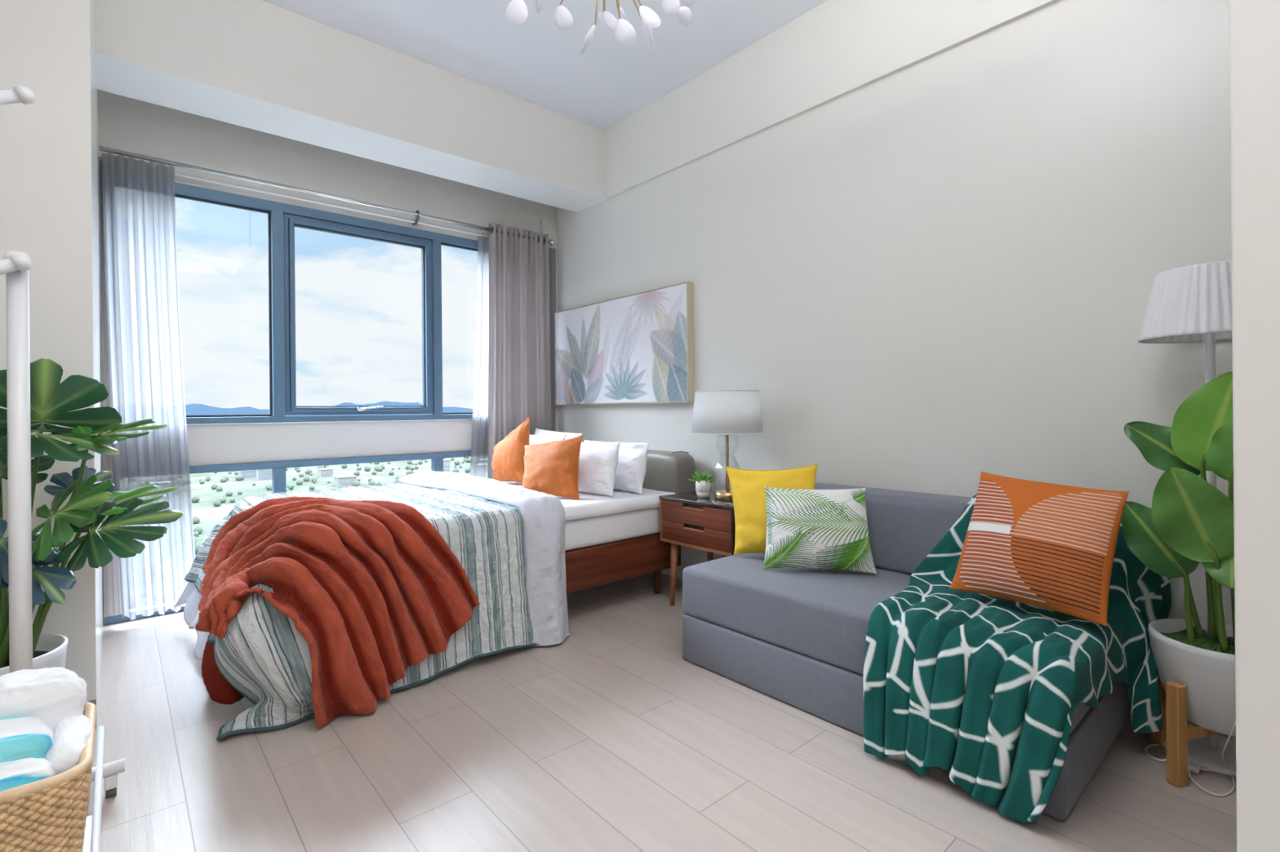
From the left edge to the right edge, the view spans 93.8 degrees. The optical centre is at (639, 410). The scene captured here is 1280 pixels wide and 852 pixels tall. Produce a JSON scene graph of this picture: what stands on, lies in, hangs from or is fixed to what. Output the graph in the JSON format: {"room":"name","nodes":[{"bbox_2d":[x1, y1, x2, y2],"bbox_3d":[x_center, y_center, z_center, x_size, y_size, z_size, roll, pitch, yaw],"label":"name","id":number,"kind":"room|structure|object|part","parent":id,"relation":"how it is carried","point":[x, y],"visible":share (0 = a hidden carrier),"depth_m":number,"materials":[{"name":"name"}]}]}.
{"room":"studio apartment","nodes":[
{"label":"studio apartment","id":0,"kind":"room"},
{"bbox_2d":[0,0,102,725],"bbox_3d":[-3.358,-0.453,1.816,2.542,3.129,1.550,-1,0,-41],"label":"wall","id":1,"kind":"structure","parent":0,"point":[49,146],"depth_m":2.02,"materials":[{"name":"white paint"}]},
{"bbox_2d":[87,699,96,728],"bbox_3d":[-2.831,1.056,1.229,2.542,0.100,0.008,-1,0,-41],"label":"baseboard","id":2,"kind":"structure","parent":1,"relation":"attached to","point":[94,702],"depth_m":2.06,"materials":[{"name":"grey"}]},
{"bbox_2d":[93,0,606,212],"bbox_3d":[-2.368,-1.778,2.779,5.320,0.499,0.380,-1,0,-41],"label":"beam","id":3,"kind":"structure","parent":1,"relation":"attached to","point":[260,65],"depth_m":3.23,"materials":[{"name":"white paint"}]},
{"bbox_2d":[97,89,554,625],"bbox_3d":[-2.005,-0.466,3.897,3.320,3.129,0.200,-1,0,-41],"label":"wall","id":4,"kind":"structure","parent":0,"point":[125,123],"depth_m":3.67,"materials":[{"name":"white paint"}]},
{"bbox_2d":[102,419,472,471],"bbox_3d":[-1.839,0.187,4.037,2.655,0.230,0.178,-1,0,-41],"label":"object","id":5,"kind":"structure","parent":4,"relation":"attached to","point":[215,443],"depth_m":3.77,"materials":[{"name":"grey"}]},
{"bbox_2d":[103,450,471,625],"bbox_3d":[-1.779,0.699,3.973,2.653,0.794,0.068,-1,0,-41],"label":"window","id":6,"kind":"structure","parent":4,"relation":"in","point":[278,468],"depth_m":3.63,"materials":[{"name":"blue metal"}]},
{"bbox_2d":[99,168,477,424],"bbox_3d":[-1.774,-0.594,3.955,2.653,1.328,0.118,-1,0,-41],"label":"window","id":7,"kind":"structure","parent":4,"relation":"in","point":[282,218],"depth_m":3.69,"materials":[{"name":"metal"},{"name":"slate blue aluminium"}]},
{"bbox_3d":[-1.817,-0.584,3.937,0.908,1.222,0.068,-1,0,-41],"label":"sash frame","id":8,"kind":"part","parent":7,"relation":"part of","materials":[{"name":"blue metal"}]},
{"bbox_3d":[-1.760,-0.013,3.911,0.150,0.030,0.040,-1,0,-41],"label":"handle","id":9,"kind":"part","parent":7,"relation":"part of","materials":[{"name":"silver metal"}]},
{"bbox_2d":[99,157,488,237],"bbox_3d":[-1.761,-1.292,3.917,2.635,0.015,0.016,-1,0,-41],"label":"curtain rod","id":10,"kind":"object","parent":4,"relation":"attached to","point":[100,158],"visible":0.66,"depth_m":3.70,"materials":[{"name":"white paint"}]},
{"bbox_2d":[99,156,122,617],"bbox_3d":[-2.704,-0.120,3.082,0.099,2.350,0.028,-1,0,-41],"label":"curtain","id":11,"kind":"object","parent":10,"relation":"hanging from","point":[112,584],"visible":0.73,"depth_m":3.06,"materials":[{"name":"grey fabric"}]},
{"bbox_2d":[470,233,555,478],"bbox_3d":[-0.973,-0.129,4.604,0.799,2.365,0.035,-1,0,-41],"label":"sheer curtain","id":12,"kind":"object","parent":10,"relation":"hanging from","point":[479,446],"visible":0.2,"depth_m":4.44,"materials":[{"name":"white fabric"}]},
{"bbox_2d":[98,145,555,246],"bbox_3d":[-1.726,-1.316,3.930,2.705,0.079,0.126,-1,0,-41],"label":"curtain rod","id":13,"kind":"object","parent":4,"relation":"attached to","point":[552,242],"visible":0.98,"depth_m":3.57,"materials":[{"name":"silver metal"}]},
{"bbox_2d":[101,151,195,620],"bbox_3d":[-2.562,-0.113,3.147,0.380,2.387,0.056,-1,0,-41],"label":"sheer curtain","id":14,"kind":"object","parent":13,"relation":"hanging from","point":[145,357],"visible":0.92,"depth_m":3.14,"materials":[{"name":"white fabric"}]},
{"bbox_2d":[488,222,551,479],"bbox_3d":[-0.913,-0.159,4.568,0.560,2.455,0.086,-1,0,-41],"label":"curtain","id":15,"kind":"object","parent":13,"relation":"hanging from","point":[519,384],"visible":0.65,"depth_m":4.54,"materials":[{"name":"grey fabric"}]},
{"bbox_2d":[540,218,558,431],"bbox_3d":[-0.730,-0.228,4.860,0.134,2.629,0.024,-1,0,-41],"label":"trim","id":16,"kind":"structure","parent":4,"relation":"attached to","point":[547,226],"depth_m":4.87,"materials":[{"name":"white paint"}]},
{"bbox_2d":[262,0,826,129],"bbox_3d":[-0.248,-2.123,0.565,5.600,0.150,7.550,-1,0,-41],"label":"ceiling","id":17,"kind":"structure","parent":0,"point":[534,60],"depth_m":3.31,"materials":[{"name":"white paint"}]},
{"bbox_2d":[505,0,528,24],"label":"chandelier","id":18,"kind":"object","parent":17,"relation":"hanging from","point":[516,12],"depth_m":1.57,"materials":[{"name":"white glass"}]},
{"bbox_2d":[554,0,573,30],"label":"chandelier","id":19,"kind":"object","parent":17,"relation":"hanging from","point":[563,20],"depth_m":1.66,"materials":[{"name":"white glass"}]},
{"bbox_2d":[580,0,635,53],"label":"chandelier","id":20,"kind":"object","parent":17,"relation":"hanging from","point":[624,33],"depth_m":1.66,"materials":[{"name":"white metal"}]},
{"bbox_2d":[632,0,661,49],"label":"chandelier","id":21,"kind":"object","parent":17,"relation":"hanging from","point":[650,19],"depth_m":1.62,"materials":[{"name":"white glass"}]},
{"bbox_2d":[662,0,695,26],"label":"chandelier","id":22,"kind":"object","parent":17,"relation":"hanging from","point":[683,14],"depth_m":1.78,"materials":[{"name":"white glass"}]},
{"bbox_2d":[86,572,1236,851],"bbox_3d":[-0.168,1.142,0.508,5.600,0.120,7.400,-1,0,-41],"label":"floor","id":23,"kind":"structure","parent":0,"point":[604,738],"depth_m":1.79,"materials":[{"name":"beige wood"}]},
{"bbox_2d":[0,85,124,851],"bbox_3d":[-1.409,0.120,1.120,0.672,1.943,1.578,-1,0,-41],"label":"clothes rack","id":24,"kind":"object","parent":23,"relation":"on","point":[16,265],"visible":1,"depth_m":1.57,"materials":[{"name":"white metal"}]},
{"bbox_3d":[-1.770,-0.277,1.410,0.449,0.238,0.033,-1,0,-41],"label":"arm","id":25,"kind":"part","parent":24,"relation":"part of","materials":[{"name":"white"}]},
{"bbox_3d":[-1.780,-0.724,1.425,0.458,0.230,0.031,-1,0,-41],"label":"arm","id":26,"kind":"part","parent":24,"relation":"part of","materials":[{"name":"white"}]},
{"bbox_3d":[-1.637,0.305,1.581,0.043,1.390,0.043,-1,0,-41],"label":"post","id":27,"kind":"part","parent":24,"relation":"part of","materials":[{"name":"white metal"}]},
{"bbox_2d":[0,702,96,851],"bbox_3d":[-1.385,0.832,1.097,0.575,0.298,0.392,-1,0,-41],"label":"wicker basket","id":28,"kind":"object","parent":24,"relation":"on","point":[48,815],"visible":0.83,"depth_m":1.11,"materials":[{"name":"wicker"}]},
{"bbox_2d":[0,715,53,763],"bbox_3d":[-1.274,0.688,1.139,0.143,0.166,0.236,-1,0,41],"label":"towel","id":29,"kind":"object","parent":28,"relation":"in","point":[22,737],"visible":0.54,"depth_m":1.17,"materials":[{"name":"teal fabric"}]},
{"bbox_2d":[0,757,56,791],"bbox_3d":[-1.224,0.720,1.079,0.257,0.130,0.097,-1,0,-44],"label":"towel","id":30,"kind":"object","parent":28,"relation":"in","point":[14,774],"visible":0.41,"depth_m":1.12,"materials":[{"name":"white fabric"}]},
{"bbox_2d":[0,666,87,729],"bbox_3d":[-1.305,0.669,1.271,0.153,0.219,0.194,-1,0,35],"label":"towel","id":31,"kind":"object","parent":28,"relation":"in","point":[55,695],"visible":0.58,"depth_m":1.26,"materials":[{"name":"white fabric"}]},
{"bbox_2d":[44,715,92,775],"bbox_3d":[-1.197,0.736,1.232,0.103,0.165,0.203,-1,0,-37],"label":"towel","id":32,"kind":"object","parent":28,"relation":"in","point":[71,735],"visible":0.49,"depth_m":1.20,"materials":[{"name":"white fabric"}]},
{"bbox_2d":[82,815,92,851],"bbox_3d":[-1.381,0.988,1.096,0.550,0.007,0.480,-1,0,-41],"label":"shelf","id":33,"kind":"object","parent":24,"relation":"attached to","point":[87,845],"depth_m":1.38,"materials":[{"name":"white"}]},
{"bbox_3d":[-1.195,1.003,1.311,0.017,0.017,1.560,-1,0,-41],"label":"rail","id":34,"kind":"part","parent":24,"relation":"part of","materials":[{"name":"white metal"}]},
{"bbox_2d":[0,358,182,676],"bbox_3d":[-1.751,0.473,1.770,0.624,1.244,0.495,-1,0,-41],"label":"monstera plant","id":35,"kind":"object","parent":23,"relation":"on","point":[89,503],"visible":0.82,"depth_m":1.77,"materials":[{"name":"green plant"}]},
{"bbox_3d":[-1.895,0.475,1.766,0.026,0.555,0.017,-1,0,-41],"label":"stem","id":36,"kind":"part","parent":35,"relation":"part of","materials":[{"name":"green plant"}]},
{"bbox_3d":[-1.825,0.555,1.714,0.158,0.399,0.022,-1,0,37],"label":"stem","id":37,"kind":"part","parent":35,"relation":"part of","materials":[{"name":"green plant"}]},
{"bbox_3d":[-1.801,0.593,1.716,0.143,0.325,0.025,-1,0,15],"label":"stem","id":38,"kind":"part","parent":35,"relation":"part of","materials":[{"name":"green plant"}]},
{"bbox_3d":[-1.820,0.407,1.734,0.071,0.692,0.100,-1,0,-41],"label":"stem","id":39,"kind":"part","parent":35,"relation":"part of","materials":[{"name":"green plant"}]},
{"bbox_3d":[-1.829,0.395,1.782,0.135,0.717,0.017,-1,0,5],"label":"stem","id":40,"kind":"part","parent":35,"relation":"part of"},
{"bbox_3d":[-1.897,0.903,1.735,0.352,0.387,0.352,-1,0,-41],"label":"pot","id":41,"kind":"part","parent":35,"relation":"part of","materials":[{"name":"white ceramic"}]},
{"bbox_3d":[-1.824,0.505,1.834,0.147,0.498,0.041,-1,0,-41],"label":"stem","id":42,"kind":"part","parent":35,"relation":"part of","materials":[{"name":"green plant"}]},
{"bbox_3d":[-1.755,0.529,1.808,0.156,0.449,0.048,-1,0,-41],"label":"stem","id":43,"kind":"part","parent":35,"relation":"part of","materials":[{"name":"green plant"}]},
{"bbox_3d":[-1.735,0.417,1.777,0.166,0.674,0.133,-1,0,-41],"label":"stem","id":44,"kind":"part","parent":35,"relation":"part of","materials":[{"name":"green plant"}]},
{"bbox_3d":[-1.739,0.557,1.780,0.218,0.396,0.017,-1,0,1],"label":"stem","id":45,"kind":"part","parent":35,"relation":"part of","materials":[{"name":"green plant"}]},
{"bbox_2d":[564,449,695,594],"bbox_3d":[-0.912,0.673,3.488,2.150,0.828,1.460,-1,0,-41],"label":"double bed","id":46,"kind":"object","parent":23,"relation":"on","point":[591,566],"visible":0.21,"depth_m":3.33,"materials":[{"name":"brown wood"}]},
{"bbox_2d":[502,481,675,551],"bbox_3d":[-0.972,0.601,3.411,1.960,0.229,1.487,-1,0,-41],"label":"mattress","id":47,"kind":"object","parent":46,"relation":"on","point":[594,519],"visible":0.07,"depth_m":3.21,"materials":[{"name":"white fabric"}]},
{"bbox_2d":[173,471,569,660],"bbox_3d":[-1.306,0.739,3.063,1.620,0.687,1.797,-1,0,-41],"label":"duvet","id":48,"kind":"object","parent":47,"relation":"on","point":[543,514],"visible":0.46,"depth_m":2.78,"materials":[{"name":"grey fabric"}]},
{"bbox_2d":[184,483,540,740],"bbox_3d":[-1.411,0.773,2.938,1.264,0.633,1.781,-1,0,-41],"label":"quilt","id":49,"kind":"object","parent":48,"relation":"on","point":[262,655],"visible":0.42,"depth_m":2.56,"materials":[{"name":"fabric"}]},
{"bbox_2d":[195,496,479,728],"bbox_3d":[-1.509,0.736,2.402,1.507,0.699,0.754,-1,0,17],"label":"knitted throw","id":50,"kind":"object","parent":49,"relation":"on","point":[373,589],"visible":0.93,"depth_m":2.25,"materials":[{"name":"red fabric"}]},
{"bbox_2d":[491,416,529,483],"bbox_3d":[-0.869,0.263,4.042,0.423,0.443,0.187,-1,0,29],"label":"throw cushion","id":51,"kind":"object","parent":47,"relation":"on","point":[508,460],"visible":0.84,"depth_m":3.98,"materials":[{"name":"orange fabric"}]},
{"bbox_2d":[528,433,566,444],"bbox_3d":[-0.719,0.318,4.138,0.160,0.332,0.620,-1,0,-41],"label":"pillow","id":52,"kind":"object","parent":47,"relation":"on","point":[534,439],"visible":0.18,"depth_m":4.05,"materials":[{"name":"white fabric"}]},
{"bbox_2d":[522,435,582,500],"bbox_3d":[-0.532,0.313,3.425,0.557,0.341,0.237,-1,0,33],"label":"throw cushion","id":53,"kind":"object","parent":47,"relation":"on","point":[552,468],"visible":0.96,"depth_m":3.35,"materials":[{"name":"orange fabric"}]},
{"bbox_2d":[534,428,582,439],"bbox_3d":[-0.618,0.307,4.253,0.146,0.352,0.620,-1,0,-41],"label":"pillow","id":54,"kind":"object","parent":47,"relation":"on","point":[538,432],"visible":0.09,"depth_m":4.24,"materials":[{"name":"white fabric"}]},
{"bbox_2d":[552,440,620,497],"bbox_3d":[-0.359,0.329,3.566,0.630,0.302,0.199,-1,0,37],"label":"pillow","id":55,"kind":"object","parent":47,"relation":"on","point":[597,461],"visible":0.48,"depth_m":3.40,"materials":[{"name":"white fabric"}]},
{"bbox_2d":[584,440,649,494],"bbox_3d":[-0.180,0.333,3.666,0.180,0.292,0.640,-1,0,-41],"label":"pillow","id":56,"kind":"object","parent":47,"relation":"on","point":[631,468],"visible":0.41,"depth_m":3.47,"materials":[{"name":"white fabric"}]},
{"bbox_3d":[-0.498,0.816,2.902,1.940,0.207,0.035,-1,0,-41],"label":"rail","id":57,"kind":"part","parent":46,"relation":"part of","materials":[{"name":"brown wood"}]},
{"bbox_3d":[0.103,0.929,3.537,0.056,0.298,0.055,-1,0,-41],"label":"leg","id":58,"kind":"part","parent":46,"relation":"part of","materials":[{"name":"brown wood"}]},
{"bbox_3d":[-0.183,0.506,4.144,0.187,0.492,1.415,-1,0,-41],"label":"headboard","id":59,"kind":"part","parent":46,"relation":"part of","materials":[{"name":"grey leather"}]},
{"bbox_2d":[658,490,735,605],"bbox_3d":[0.429,0.776,3.276,0.385,0.600,0.533,-1,0,-41],"label":"nightstand","id":60,"kind":"object","parent":23,"relation":"on","point":[688,520],"visible":0.63,"depth_m":3.17,"materials":[{"name":"brown wood"}]},
{"bbox_3d":[0.258,0.610,3.471,0.380,0.231,0.012,-1,0,-41],"label":"panel","id":61,"kind":"part","parent":60,"relation":"part of","materials":[{"name":"brown wood"}]},
{"bbox_3d":[0.192,0.901,3.316,0.052,0.353,0.044,-1,0,-41],"label":"leg","id":62,"kind":"part","parent":60,"relation":"part of","materials":[{"name":"brown wood"}]},
{"bbox_3d":[0.285,0.629,3.161,0.015,0.006,0.148,-1,0,-41],"label":"drawer pull","id":63,"kind":"part","parent":60,"relation":"part of","materials":[{"name":"brown wood"}]},
{"bbox_3d":[0.284,0.519,3.161,0.015,0.006,0.148,-1,0,-41],"label":"drawer pull","id":64,"kind":"part","parent":60,"relation":"part of","materials":[{"name":"brown wood"}]},
{"bbox_3d":[0.292,0.550,3.158,0.018,0.106,0.499,-1,0,-41],"label":"drawer","id":65,"kind":"part","parent":60,"relation":"part of","materials":[{"name":"brown wood"}]},
{"bbox_3d":[0.293,0.658,3.158,0.018,0.102,0.499,-1,0,-41],"label":"drawer","id":66,"kind":"part","parent":60,"relation":"part of","materials":[{"name":"brown wood"}]},
{"bbox_3d":[0.429,0.718,3.277,0.380,0.016,0.503,-1,0,-41],"label":"panel","id":67,"kind":"part","parent":60,"relation":"part of","materials":[{"name":"brown wood"}]},
{"bbox_2d":[688,471,717,498],"bbox_3d":[0.356,0.401,3.265,0.151,0.150,0.144,-1,0,-41],"label":"succulent","id":68,"kind":"object","parent":60,"relation":"on","point":[703,482],"visible":1,"depth_m":3.24,"materials":[{"name":"green plant"}]},
{"bbox_2d":[695,480,711,498],"bbox_3d":[0.346,0.427,3.269,0.085,0.098,0.085,-1,0,-41],"label":"pot","id":69,"kind":"object","parent":60,"relation":"on","point":[703,487],"depth_m":3.24,"materials":[{"name":"white ceramic"}]},
{"bbox_3d":[0.412,0.899,3.509,0.052,0.353,0.044,-1,0,-41],"label":"leg","id":70,"kind":"part","parent":60,"relation":"part of","materials":[{"name":"brown wood"}]},
{"bbox_2d":[691,390,763,501],"bbox_3d":[0.468,0.185,3.218,0.386,0.580,0.386,-1,0,-41],"label":"table lamp","id":71,"kind":"object","parent":60,"relation":"on","point":[715,412],"visible":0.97,"depth_m":3.07,"materials":[{"name":"white fabric"}]},
{"bbox_3d":[0.469,0.225,3.218,0.018,0.498,0.018,-1,0,-41],"label":"rod","id":72,"kind":"part","parent":71,"relation":"part of","materials":[{"name":"gold metal"}]},
{"bbox_3d":[0.467,0.009,3.218,0.380,0.223,0.380,-1,0,-41],"label":"lamp shade","id":73,"kind":"part","parent":71,"relation":"part of","materials":[{"name":"white fabric"}]},
{"bbox_3d":[0.597,0.607,3.083,0.380,0.231,0.012,-1,0,-41],"label":"panel","id":74,"kind":"part","parent":60,"relation":"part of","materials":[{"name":"brown wood"}]},
{"bbox_2d":[682,482,1130,821],"bbox_3d":[0.961,0.714,2.351,0.868,0.708,1.392,-1,0,-41],"label":"sofa","id":75,"kind":"object","parent":23,"relation":"on","point":[796,637],"visible":0.26,"depth_m":2.27,"materials":[{"name":"grey fabric"}]},
{"bbox_2d":[724,463,817,555],"bbox_3d":[0.589,0.452,2.723,0.502,0.428,0.166,-1,0,38],"label":"throw cushion","id":76,"kind":"object","parent":75,"relation":"on","point":[748,486],"visible":0.57,"depth_m":2.71,"materials":[{"name":"yellow fabric"}]},
{"bbox_2d":[763,487,876,573],"bbox_3d":[0.747,0.496,2.519,0.449,0.335,0.186,-1,0,13],"label":"throw cushion","id":77,"kind":"object","parent":75,"relation":"on","point":[809,529],"visible":1,"depth_m":2.47,"materials":[{"name":"white fabric"}]},
{"bbox_3d":[0.945,0.770,2.339,0.828,0.202,1.391,-1,0,-41],"label":"seat","id":78,"kind":"part","parent":75,"relation":"part of","materials":[{"name":"grey fabric"}]},
{"bbox_3d":[1.179,0.511,2.538,0.291,0.307,1.365,-1,0,-41],"label":"backrest","id":79,"kind":"part","parent":75,"relation":"part of","materials":[{"name":"grey fabric"}]},
{"bbox_3d":[0.947,0.971,2.339,0.828,0.195,1.391,-1,0,-41],"label":"seat","id":80,"kind":"part","parent":75,"relation":"part of","materials":[{"name":"grey fabric"}]},
{"bbox_2d":[862,494,1171,824],"bbox_3d":[1.217,0.690,1.982,0.965,0.736,0.733,-1,0,-41],"label":"throw","id":81,"kind":"object","parent":75,"relation":"on","point":[987,690],"visible":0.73,"depth_m":1.73,"materials":[{"name":"teal fabric"}]},
{"bbox_2d":[949,471,1128,626],"bbox_3d":[1.259,0.416,1.919,0.225,0.395,0.455,-1,0,-33],"label":"throw cushion","id":82,"kind":"object","parent":81,"relation":"on","point":[1049,546],"visible":1,"depth_m":1.85,"materials":[{"name":"orange fabric"}]},
{"bbox_2d":[1137,260,1235,777],"bbox_3d":[1.766,0.313,1.850,0.345,1.499,0.345,-1,0,-41],"label":"floor lamp","id":83,"kind":"object","parent":23,"relation":"on","point":[1189,304],"visible":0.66,"depth_m":1.80,"materials":[{"name":"white fabric"}]},
{"bbox_3d":[1.760,-0.331,1.850,0.345,0.211,0.345,-1,0,-41],"label":"lamp shade","id":84,"kind":"part","parent":83,"relation":"part of","materials":[{"name":"white fabric"}]},
{"bbox_2d":[1144,720,1235,796],"bbox_3d":[1.648,0.929,1.752,0.159,0.270,0.304,-1,0,-3],"label":"power cord","id":85,"kind":"object","parent":23,"relation":"on","point":[1192,767],"visible":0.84,"depth_m":1.74,"materials":[{"name":"white plastic"}]},
{"bbox_2d":[1187,762,1199,773],"bbox_3d":[1.629,1.052,1.764,0.030,0.019,0.028,-1,0,-41],"label":"switch","id":86,"kind":"object","parent":85,"relation":"attached to","point":[1192,767],"depth_m":1.75,"materials":[{"name":"white plastic"}]},
{"bbox_2d":[1150,671,1235,787],"bbox_3d":[1.695,0.921,1.748,0.283,0.284,0.283,-1,0,32],"label":"plant stand","id":87,"kind":"object","parent":23,"relation":"on","point":[1175,731],"visible":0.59,"depth_m":1.70,"materials":[{"name":"brown wood"}]},
{"bbox_3d":[1.657,0.922,1.911,0.034,0.284,0.034,-1,0,-13],"label":"leg","id":88,"kind":"part","parent":87,"relation":"part of","materials":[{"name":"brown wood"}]},
{"bbox_3d":[1.532,0.923,1.709,0.034,0.284,0.034,-1,0,-13],"label":"leg","id":89,"kind":"part","parent":87,"relation":"part of","materials":[{"name":"brown wood"}]},
{"bbox_2d":[1120,371,1235,737],"bbox_3d":[1.664,0.397,1.762,0.340,1.016,0.377,-1,0,-41],"label":"potted plant","id":90,"kind":"object","parent":87,"relation":"on","point":[1189,522],"visible":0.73,"depth_m":1.72,"materials":[{"name":"green plant"}]},
{"bbox_3d":[1.603,0.566,1.760,0.058,0.249,0.029,-1,0,0],"label":"stem","id":91,"kind":"part","parent":90,"relation":"part of","materials":[{"name":"green plant"}]},
{"bbox_3d":[1.694,0.784,1.748,0.320,0.243,0.320,-1,0,-41],"label":"pot","id":92,"kind":"part","parent":90,"relation":"part of","materials":[{"name":"white ceramic"}]},
{"bbox_3d":[1.690,0.563,1.848,0.026,0.259,0.095,-1,0,-10],"label":"stem","id":93,"kind":"part","parent":90,"relation":"part of","materials":[{"name":"green plant"}]},
{"bbox_3d":[1.668,0.403,1.743,0.056,0.575,0.049,-1,0,-41],"label":"stem","id":94,"kind":"part","parent":90,"relation":"part of","materials":[{"name":"green plant"}]},
{"bbox_3d":[1.675,0.420,1.780,0.073,0.541,0.026,-1,0,3],"label":"stem","id":95,"kind":"part","parent":90,"relation":"part of","materials":[{"name":"green plant"}]},
{"bbox_3d":[1.625,0.529,1.681,0.086,0.325,0.023,-1,0,-24],"label":"stem","id":96,"kind":"part","parent":90,"relation":"part of","materials":[{"name":"green plant"}]},
{"bbox_3d":[1.696,0.426,1.709,0.099,0.528,0.022,-1,0,-41],"label":"stem","id":97,"kind":"part","parent":90,"relation":"part of","materials":[{"name":"green plant"}]},
{"bbox_2d":[554,0,1232,736],"bbox_3d":[1.720,-0.501,2.273,0.150,3.130,7.550,-1,0,-41],"label":"wall","id":98,"kind":"structure","parent":0,"point":[937,273],"depth_m":2.56,"materials":[{"name":"white paint"}]},
{"bbox_2d":[554,281,694,405],"bbox_3d":[-0.176,-0.420,4.284,0.057,0.748,1.495,-1,0,-41],"label":"framed picture","id":99,"kind":"object","parent":98,"relation":"attached to","point":[637,348],"visible":1,"depth_m":4.14,"materials":[{"name":"multicoloured paper"}]},
{"bbox_2d":[604,0,1059,199],"bbox_3d":[1.940,-1.818,1.877,0.022,0.499,6.650,-1,0,-41],"label":"beam","id":100,"kind":"structure","parent":98,"relation":"attached to","point":[835,49],"depth_m":3.15,"materials":[{"name":"white paint"}]},
{"bbox_2d":[1229,0,1279,851],"bbox_3d":[2.082,-0.504,-0.167,0.120,3.129,3.201,-1,0,-41],"label":"wall","id":101,"kind":"structure","parent":0,"point":[1254,24],"depth_m":0.98,"materials":[{"name":"white paint"}]},
{"label":"outside","id":102,"kind":"structure","parent":0,"visible":0},
{"bbox_2d":[190,456,471,555],"bbox_3d":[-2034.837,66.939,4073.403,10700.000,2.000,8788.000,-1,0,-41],"label":"ground","id":103,"kind":"structure","parent":102,"point":[209,515],"depth_m":408.67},
{"bbox_2d":[238,470,256,478],"bbox_3d":[-290.427,45.507,444.361,11.611,8.532,11.054,-1,0,-41],"label":"building","id":104,"kind":"structure","parent":103,"relation":"on","point":[246,473],"depth_m":440.26,"materials":[{"name":"grey"}]},
{"bbox_2d":[256,468,271,480],"bbox_3d":[-267.387,45.310,429.795,12.727,8.499,8.136,-1,0,-41],"label":"building","id":105,"kind":"structure","parent":103,"relation":"on","point":[261,474],"depth_m":425.57,"materials":[{"name":"grey"}]},
{"bbox_2d":[316,467,333,477],"bbox_3d":[-235.331,46.424,447.654,8.718,5.678,10.236,-1,0,-41],"label":"building","id":106,"kind":"structure","parent":103,"relation":"on","point":[322,473],"depth_m":444.36,"materials":[{"name":"grey"}]},
{"bbox_2d":[185,400,472,415],"bbox_3d":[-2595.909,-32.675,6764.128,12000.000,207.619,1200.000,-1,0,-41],"label":"hills","id":107,"kind":"structure","parent":103,"relation":"on","point":[191,409],"depth_m":5923.76,"materials":[{"name":"blue"}]},
{"bbox_2d":[186,411,472,416],"bbox_3d":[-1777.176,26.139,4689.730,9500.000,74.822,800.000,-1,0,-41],"label":"hills","id":108,"kind":"structure","parent":103,"relation":"on","point":[224,413],"depth_m":4186.76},
{"bbox_2d":[190,457,471,553],"bbox_3d":[-157.640,46.025,482.144,427.881,4.774,697.450,-1,0,-41],"label":"shrubs","id":109,"kind":"object","parent":103,"relation":"on","point":[197,543],"visible":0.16,"depth_m":412.07,"materials":[{"name":"green plant"}]},
{"bbox_2d":[333,475,357,486],"bbox_3d":[-192.386,45.834,390.874,11.436,6.062,12.393,-1,0,-41],"label":"building","id":110,"kind":"structure","parent":103,"relation":"on","point":[344,480],"depth_m":386.63,"materials":[{"name":"grey"}]},
{"bbox_2d":[443,458,450,471],"bbox_3d":[-156.233,43.638,470.252,10.333,9.783,12.240,-1,0,-41],"label":"building","id":111,"kind":"structure","parent":103,"relation":"on","point":[446,462],"depth_m":467.40,"materials":[{"name":"grey"}]}
]}

